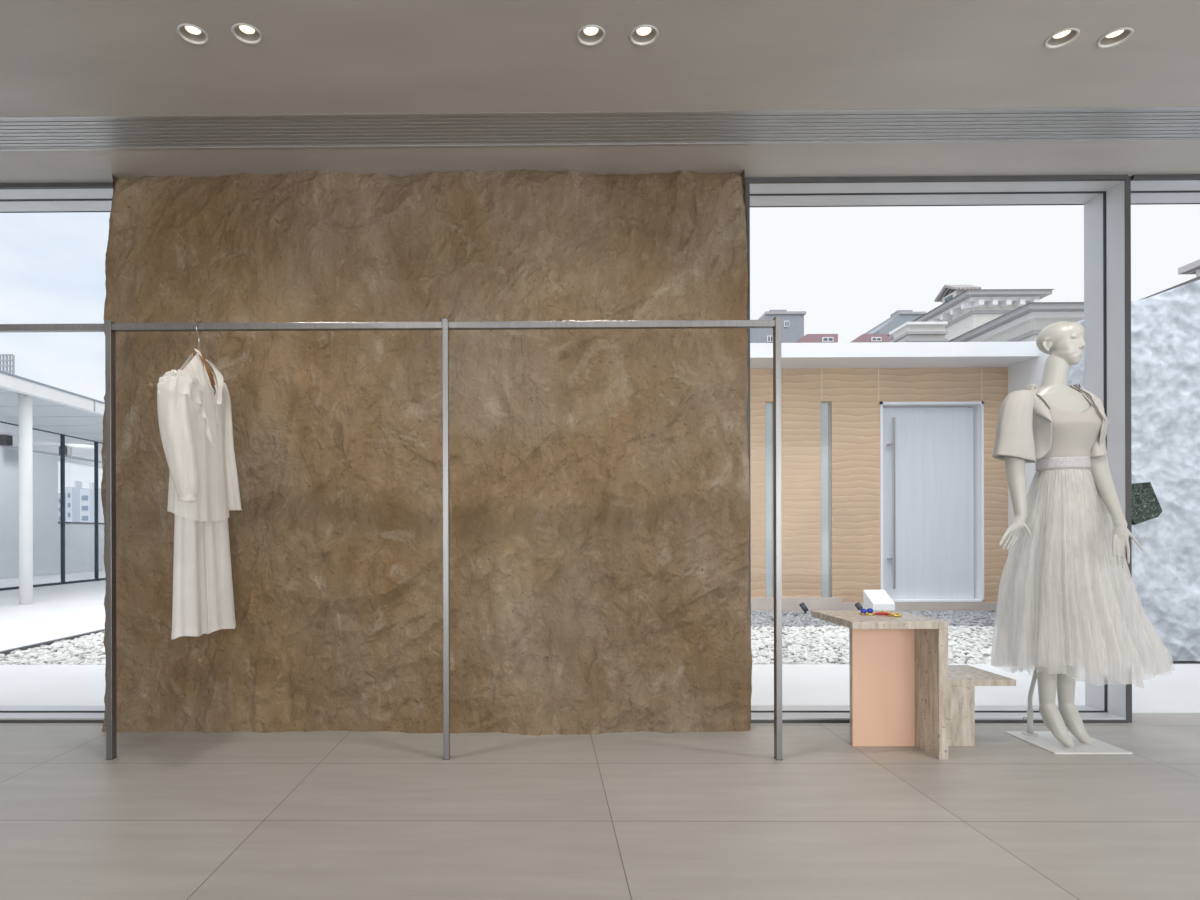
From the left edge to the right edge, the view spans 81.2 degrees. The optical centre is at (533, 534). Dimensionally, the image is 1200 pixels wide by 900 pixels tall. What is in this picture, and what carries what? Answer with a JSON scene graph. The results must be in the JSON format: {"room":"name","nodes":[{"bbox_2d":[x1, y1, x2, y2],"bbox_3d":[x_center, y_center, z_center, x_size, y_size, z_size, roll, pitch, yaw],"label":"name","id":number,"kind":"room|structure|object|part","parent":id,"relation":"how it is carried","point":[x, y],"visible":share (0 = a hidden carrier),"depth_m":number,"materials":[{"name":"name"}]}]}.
{"room":"clothing store","nodes":[
{"label":"clothing store","id":0,"kind":"room"},
{"bbox_2d":[0,354,14,374],"bbox_3d":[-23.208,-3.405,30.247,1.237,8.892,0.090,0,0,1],"label":"building","id":1,"kind":"structure","parent":0,"point":[4,356],"depth_m":30.22,"materials":[{"name":"white"}]},
{"bbox_2d":[0,182,112,722],"bbox_3d":[-4.056,-0.427,3.800,3.815,2.845,0.282,0,0,1],"label":"window","id":2,"kind":"structure","parent":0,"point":[14,197],"depth_m":3.75,"materials":[{"name":"metal"}]},
{"bbox_2d":[101,169,751,735],"bbox_3d":[-0.553,-0.439,3.695,3.301,2.860,0.601,0,0,1],"label":"wall","id":3,"kind":"structure","parent":0,"point":[599,491],"depth_m":3.49,"materials":[{"name":"stone"}]},
{"bbox_2d":[0,713,1199,899],"bbox_3d":[-0.203,1.056,-0.633,11.800,0.150,8.930,0,0,1],"label":"floor","id":4,"kind":"structure","parent":0,"point":[293,815],"depth_m":2.41,"materials":[{"name":"tile"}]},
{"bbox_2d":[0,317,782,759],"bbox_3d":[-1.312,0.021,3.061,4.778,1.925,0.038,0,0,1],"label":"clothes rack","id":5,"kind":"object","parent":4,"relation":"on","point":[110,328],"visible":1,"depth_m":3.04,"materials":[{"name":"metal"}]},
{"bbox_3d":[-2.778,-0.911,3.077,1.799,0.029,0.030,0,0,1],"label":"rail","id":6,"kind":"part","parent":5,"relation":"part of","materials":[{"name":"metal"}]},
{"bbox_3d":[-1.864,0.022,3.067,0.025,1.925,0.036,0,0,1],"label":"post","id":7,"kind":"part","parent":5,"relation":"part of","materials":[{"name":"metal"}]},
{"bbox_2d":[191,321,222,392],"bbox_3d":[-1.464,-0.784,3.063,0.034,0.313,0.320,0,0,7],"label":"hanger","id":8,"kind":"object","parent":5,"relation":"hanging from","point":[203,360],"visible":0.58,"depth_m":3.10,"materials":[{"name":"silver metal"}]},
{"bbox_2d":[157,348,241,520],"bbox_3d":[-1.468,-0.437,3.044,0.186,0.758,0.518,0,0,1],"label":"jacket","id":9,"kind":"object","parent":8,"relation":"hanging from","point":[195,419],"visible":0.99,"depth_m":2.97,"materials":[{"name":"white fabric"}]},
{"bbox_3d":[-1.416,-0.519,2.901,0.045,0.281,0.236,0,0,9],"label":"sash","id":10,"kind":"part","parent":9,"relation":"part of","materials":[{"name":"white fabric"}]},
{"bbox_2d":[171,514,235,639],"bbox_3d":[-1.443,0.121,3.062,0.101,0.625,0.419,0,0,10],"label":"skirt","id":11,"kind":"object","parent":9,"relation":"hanging from","point":[203,599],"visible":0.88,"depth_m":3.01,"materials":[{"name":"fabric"}]},
{"bbox_3d":[-1.462,0.137,2.964,0.093,0.586,0.215,0,0,1],"label":"trouser leg","id":12,"kind":"part","parent":11,"relation":"part of","materials":[{"name":"fabric"}]},
{"bbox_3d":[-1.429,0.139,3.160,0.093,0.590,0.216,0,0,18],"label":"trouser leg","id":13,"kind":"part","parent":11,"relation":"part of","materials":[{"name":"fabric"}]},
{"bbox_3d":[-1.127,-0.916,3.060,1.454,0.029,0.030,0,0,1],"label":"rail","id":14,"kind":"part","parent":5,"relation":"part of","materials":[{"name":"metal"}]},
{"bbox_3d":[-0.385,0.018,3.052,0.025,1.925,0.036,0,0,1],"label":"post","id":15,"kind":"part","parent":5,"relation":"part of","materials":[{"name":"metal"}]},
{"bbox_3d":[0.337,-0.919,3.046,1.423,0.029,0.030,0,0,1],"label":"rail","id":16,"kind":"part","parent":5,"relation":"part of","materials":[{"name":"metal"}]},
{"bbox_3d":[1.063,0.015,3.038,0.025,1.925,0.036,0,0,1],"label":"post","id":17,"kind":"part","parent":5,"relation":"part of","materials":[{"name":"metal"}]},
{"bbox_2d":[811,610,1015,759],"bbox_3d":[1.806,0.675,3.300,0.838,0.600,0.565,0,0,1],"label":"display table","id":18,"kind":"object","parent":4,"relation":"on","point":[904,690],"visible":0.98,"depth_m":3.21,"materials":[{"name":"wood"}]},
{"bbox_3d":[1.617,0.692,3.238,0.282,0.567,0.036,0,0,1],"label":"cross panel","id":19,"kind":"part","parent":18,"relation":"part of","materials":[{"name":"wood"}]},
{"bbox_2d":[859,609,873,615],"bbox_3d":[1.569,0.363,3.284,0.043,0.028,0.076,0,0,-12],"label":"earring","id":20,"kind":"object","parent":18,"relation":"on","point":[863,611],"visible":1,"depth_m":3.29,"materials":[{"name":"gold metal"}]},
{"bbox_2d":[866,608,890,614],"bbox_3d":[1.623,0.362,3.286,0.051,0.028,0.121,0,0,-34],"label":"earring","id":21,"kind":"object","parent":18,"relation":"on","point":[869,610],"visible":0.91,"depth_m":3.27,"materials":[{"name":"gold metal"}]},
{"bbox_2d":[863,590,894,609],"bbox_3d":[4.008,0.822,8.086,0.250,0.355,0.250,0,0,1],"label":"box","id":22,"kind":"object","parent":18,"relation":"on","point":[874,599],"visible":0.5,"depth_m":8.05,"materials":[{"name":"white paint"}]},
{"bbox_2d":[887,613,901,616],"bbox_3d":[1.666,0.371,3.216,0.061,0.020,0.051,0,0,1],"label":"gold cuff","id":23,"kind":"object","parent":18,"relation":"on","point":[890,614],"visible":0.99,"depth_m":3.20,"materials":[{"name":"gold metal"}]},
{"bbox_3d":[1.778,0.676,3.250,0.040,0.600,0.465,0,0,1],"label":"upright panel","id":24,"kind":"part","parent":18,"relation":"part of","materials":[{"name":"wood"}]},
{"bbox_2d":[948,665,1015,685],"bbox_3d":[2.013,0.683,3.396,0.426,0.028,0.368,0,0,1],"label":"shelf","id":25,"kind":"object","parent":18,"relation":"attached to","point":[958,675],"depth_m":3.24,"materials":[{"name":"wood"}]},
{"bbox_2d":[991,322,1169,753],"bbox_3d":[2.481,-0.006,3.215,0.766,1.964,0.619,0,0,17],"label":"mannequin","id":26,"kind":"object","parent":4,"relation":"on","point":[1066,617],"visible":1,"depth_m":3.12},
{"bbox_3d":[2.397,0.760,3.322,0.068,0.412,0.176,0,0,9],"label":"support rod","id":27,"kind":"part","parent":26,"relation":"part of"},
{"bbox_3d":[2.488,0.970,3.260,0.344,0.007,0.340,0,0,1],"label":"plate","id":28,"kind":"part","parent":26,"relation":"part of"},
{"bbox_2d":[0,0,1199,212],"bbox_3d":[-0.211,-2.000,-0.573,11.800,0.300,9.050,0,0,1],"label":"ceiling","id":29,"kind":"structure","parent":0,"point":[58,57],"depth_m":2.77,"materials":[{"name":"paint"}]},
{"bbox_2d":[177,23,208,44],"bbox_3d":[-1.257,-1.889,2.566,0.107,0.095,0.107,0,0,1],"label":"recessed light","id":30,"kind":"object","parent":29,"relation":"in","point":[193,34],"visible":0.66,"depth_m":2.59,"materials":[{"name":"beige metal"}]},
{"bbox_2d":[231,23,262,44],"bbox_3d":[-1.057,-1.890,2.564,0.107,0.095,0.107,0,0,1],"label":"recessed light","id":31,"kind":"object","parent":29,"relation":"in","point":[245,33],"visible":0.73,"depth_m":2.59,"materials":[{"name":"beige metal"}]},
{"bbox_2d":[577,25,605,45],"bbox_3d":[0.211,-1.893,2.576,0.107,0.095,0.107,0,0,1],"label":"recessed light","id":32,"kind":"object","parent":29,"relation":"in","point":[588,35],"visible":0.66,"depth_m":2.60,"materials":[{"name":"beige metal"}]},
{"bbox_2d":[0,106,1199,150],"bbox_3d":[-0.173,-1.884,3.182,11.200,0.072,0.268,0,0,1],"label":"ceiling vent","id":33,"kind":"object","parent":29,"relation":"in","point":[1074,124],"visible":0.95,"depth_m":3.18,"materials":[{"name":"metal"}]},
{"bbox_2d":[629,25,658,45],"bbox_3d":[0.407,-1.894,2.577,0.107,0.095,0.107,0,0,1],"label":"recessed light","id":34,"kind":"object","parent":29,"relation":"in","point":[642,35],"visible":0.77,"depth_m":2.60,"materials":[{"name":"beige metal"}]},
{"bbox_2d":[1044,28,1079,48],"bbox_3d":[1.971,-1.898,2.598,0.107,0.095,0.107,0,0,1],"label":"recessed light","id":35,"kind":"object","parent":29,"relation":"in","point":[1061,38],"visible":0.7,"depth_m":2.62,"materials":[{"name":"beige metal"}]},
{"bbox_2d":[1097,27,1133,47],"bbox_3d":[2.167,-1.898,2.596,0.107,0.095,0.107,0,0,1],"label":"recessed light","id":36,"kind":"object","parent":29,"relation":"in","point":[1115,37],"visible":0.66,"depth_m":2.62,"materials":[{"name":"beige metal"}]},
{"bbox_3d":[5.642,-0.450,-0.736,0.100,2.830,8.640,0,0,1],"label":"wall","id":37,"kind":"structure","parent":0,"visible":0},
{"bbox_2d":[744,175,1131,723],"bbox_3d":[2.098,-0.443,3.742,1.996,2.845,0.294,0,0,1],"label":"window","id":38,"kind":"structure","parent":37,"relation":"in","point":[1106,199],"depth_m":3.68,"materials":[{"name":"metal"}]},
{"bbox_2d":[1131,174,1199,712],"bbox_3d":[4.367,-0.446,3.726,2.539,2.850,0.302,0,0,1],"label":"window","id":39,"kind":"structure","parent":37,"relation":"in","point":[1145,188],"depth_m":3.67,"materials":[{"name":"metal"}]},
{"bbox_3d":[3.220,-0.166,3.686,0.187,0.226,0.035,0,0,1],"label":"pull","id":40,"kind":"part","parent":39,"relation":"part of","materials":[{"name":"green stone"}]},
{"label":"outside","id":41,"kind":"structure","parent":0,"visible":0},
{"bbox_3d":[27.011,1.089,201.716,350.000,0.240,396.050,0,0,1],"label":"ground","id":42,"kind":"structure","parent":41,"visible":0},
{"bbox_2d":[66,481,86,521],"bbox_3d":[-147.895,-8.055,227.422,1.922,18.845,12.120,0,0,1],"label":"tower block","id":43,"kind":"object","parent":42,"relation":"on","point":[72,493],"visible":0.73,"depth_m":222.19,"materials":[{"name":"white concrete"}]},
{"bbox_2d":[80,482,103,522],"bbox_3d":[-136.280,-7.419,217.306,3.057,17.512,12.120,0,0,1],"label":"tower block","id":44,"kind":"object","parent":42,"relation":"on","point":[86,495],"visible":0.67,"depth_m":211.39,"materials":[{"name":"white concrete"}]},
{"bbox_2d":[0,570,1199,707],"bbox_3d":[-7.779,1.052,22.029,44.000,0.096,36.100,0,0,1],"label":"paving","id":45,"kind":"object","parent":42,"relation":"on","point":[62,610],"depth_m":4.85,"materials":[{"name":"white concrete"}]},
{"bbox_2d":[0,370,104,603],"bbox_3d":[-10.472,-0.603,17.605,6.710,3.220,25.000,0,0,1],"label":"building","id":46,"kind":"structure","parent":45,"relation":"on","point":[40,418],"depth_m":15.67,"materials":[{"name":"white paint"}]},
{"bbox_2d":[0,435,12,445],"bbox_3d":[-11.029,-1.975,14.510,0.200,0.209,0.160,0,0,1],"label":"ceiling speaker","id":47,"kind":"object","parent":46,"relation":"attached to","point":[5,440],"visible":1,"depth_m":14.43,"materials":[{"name":"plastic"}]},
{"bbox_2d":[59,446,71,455],"bbox_3d":[-10.911,-1.968,16.209,0.200,0.223,0.160,0,0,1],"label":"ceiling speaker","id":48,"kind":"object","parent":46,"relation":"attached to","point":[68,450],"visible":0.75,"depth_m":16.17,"materials":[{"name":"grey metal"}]},
{"bbox_2d":[0,629,104,655],"bbox_3d":[-4.399,1.020,17.688,0.045,0.064,24.713,0,0,1],"label":"terrace edge","id":49,"kind":"structure","parent":45,"relation":"attached to","point":[50,642],"depth_m":6.43,"materials":[{"name":"concrete"}]},
{"bbox_2d":[82,610,1199,663],"bbox_3d":[1.799,1.048,9.626,12.600,0.055,8.713,0,0,1],"label":"gravel bed","id":50,"kind":"object","parent":42,"relation":"on","point":[1141,662],"depth_m":5.52,"materials":[{"name":"stone"}]},
{"bbox_2d":[0,631,105,664],"bbox_3d":[-3.000,1.011,6.625,2.996,0.059,2.671,0,0,1],"label":"gravel","id":51,"kind":"object","parent":50,"relation":"on","point":[63,652],"visible":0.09,"depth_m":5.84,"materials":[{"name":"white gravel"}]},
{"bbox_2d":[751,610,1011,626],"bbox_3d":[3.208,0.995,8.271,5.899,0.057,1.501,0,0,1],"label":"gravel","id":52,"kind":"object","parent":50,"relation":"on","point":[760,618],"visible":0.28,"depth_m":8.18,"materials":[{"name":"grey gravel"}]},
{"bbox_2d":[799,602,807,613],"bbox_3d":[3.360,0.926,8.667,0.068,0.174,0.118,0,0,-27],"label":"spotlight","id":53,"kind":"object","parent":52,"relation":"on","point":[802,605],"visible":0.87,"depth_m":8.65,"materials":[{"name":"grey metal"}]},
{"bbox_2d":[855,602,862,609],"bbox_3d":[4.048,0.924,8.661,0.068,0.174,0.118,0,0,-27],"label":"spotlight","id":54,"kind":"object","parent":52,"relation":"on","point":[858,605],"visible":0.54,"depth_m":8.65,"materials":[{"name":"grey metal"}]},
{"bbox_2d":[751,625,1034,663],"bbox_3d":[3.193,0.995,6.385,5.902,0.058,2.282,0,0,1],"label":"gravel","id":55,"kind":"object","parent":50,"relation":"on","point":[824,644],"visible":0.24,"depth_m":6.19,"materials":[{"name":"white gravel"}]},
{"bbox_2d":[750,342,1049,611],"bbox_3d":[2.776,-0.657,9.423,7.367,3.379,5.100,0,0,1],"label":"building","id":56,"kind":"structure","parent":50,"relation":"on","point":[892,482],"depth_m":9.06,"materials":[{"name":"wood"}]},
{"bbox_3d":[3.083,-0.438,9.135,0.090,2.602,0.010,0,0,1],"label":"pane","id":57,"kind":"part","parent":56,"relation":"part of","materials":[{"name":"grey glass"}]},
{"bbox_3d":[3.809,-0.440,9.127,0.103,2.602,0.010,0,0,1],"label":"pane","id":58,"kind":"part","parent":56,"relation":"part of","materials":[{"name":"grey glass"}]},
{"bbox_3d":[4.674,-0.416,9.109,0.068,2.237,0.090,0,0,1],"label":"handle","id":59,"kind":"part","parent":56,"relation":"part of","materials":[{"name":"metal"}]},
{"bbox_3d":[5.164,-0.412,9.174,1.222,2.518,0.050,0,0,1],"label":"door","id":60,"kind":"part","parent":56,"relation":"part of","materials":[{"name":"metal"}]},
{"bbox_3d":[5.169,-0.430,9.139,1.332,2.602,0.220,0,0,1],"label":"door frame","id":61,"kind":"part","parent":56,"relation":"part of","materials":[{"name":"white paint"}]},
{"bbox_2d":[1067,280,1199,661],"bbox_3d":[5.783,-0.819,5.694,2.600,3.628,0.537,0,0,1],"label":"wall","id":62,"kind":"structure","parent":50,"relation":"on","point":[1165,326],"depth_m":5.50,"materials":[{"name":"stone"}]},
{"bbox_2d":[750,310,805,342],"bbox_3d":[14.920,-6.464,44.804,2.917,14.809,6.100,0,0,1],"label":"house","id":63,"kind":"structure","parent":42,"relation":"on","point":[792,322],"depth_m":41.85,"materials":[{"name":"grey paint"}]},
{"bbox_2d":[795,334,837,342],"bbox_3d":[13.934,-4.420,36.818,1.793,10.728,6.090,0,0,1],"label":"house","id":64,"kind":"structure","parent":42,"relation":"on","point":[808,338],"depth_m":33.87,"materials":[{"name":"red"}]},
{"bbox_2d":[849,334,892,342],"bbox_3d":[16.835,-4.566,37.789,2.640,11.003,6.090,0,0,1],"label":"house","id":65,"kind":"structure","parent":42,"relation":"on","point":[864,337],"depth_m":34.83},
{"bbox_2d":[865,310,925,333],"bbox_3d":[24.261,-7.095,48.711,3.043,16.023,6.100,0,0,1],"label":"house","id":66,"kind":"structure","parent":42,"relation":"on","point":[898,318],"depth_m":45.77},
{"bbox_2d":[889,321,947,341],"bbox_3d":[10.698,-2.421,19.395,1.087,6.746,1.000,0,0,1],"label":"villa","id":67,"kind":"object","parent":42,"relation":"on","point":[909,331],"visible":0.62,"depth_m":18.99,"materials":[{"name":"white paint"}]},
{"bbox_2d":[887,285,1053,340],"bbox_3d":[14.983,-3.730,24.352,2.726,9.341,5.100,0,0,1],"label":"villa","id":68,"kind":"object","parent":42,"relation":"on","point":[965,308],"visible":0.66,"depth_m":22.28,"materials":[{"name":"concrete"}]},
{"bbox_3d":[14.973,-7.503,24.352,2.164,0.125,4.538,0,0,1],"label":"eave moulding","id":69,"kind":"part","parent":68,"relation":"part of","materials":[{"name":"white paint"}]},
{"bbox_2d":[947,302,1083,341],"bbox_3d":[12.715,-2.352,18.624,2.815,6.596,5.600,0,0,1],"label":"villa","id":70,"kind":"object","parent":42,"relation":"on","point":[1024,323],"visible":0.12,"depth_m":16.39,"materials":[{"name":"concrete"}]},
{"bbox_3d":[12.708,-5.102,18.624,2.319,0.125,5.104,0,0,1],"label":"eave moulding","id":71,"kind":"part","parent":70,"relation":"part of","materials":[{"name":"white paint"}]},
{"bbox_2d":[1137,259,1199,300],"bbox_3d":[12.095,-1.693,9.930,4.100,5.282,5.200,0,0,1],"label":"villa","id":72,"kind":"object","parent":42,"relation":"on","point":[1194,267],"visible":0.05,"depth_m":11.09,"materials":[{"name":"concrete"}]},
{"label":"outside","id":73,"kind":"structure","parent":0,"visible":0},
{"bbox_2d":[58,487,65,521],"bbox_3d":[-164.145,-7.688,247.585,2.797,18.196,12.120,0,0,1],"label":"tower block","id":74,"kind":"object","parent":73,"point":[65,487],"visible":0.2,"depth_m":241.65,"materials":[{"name":"white concrete"}]}
]}

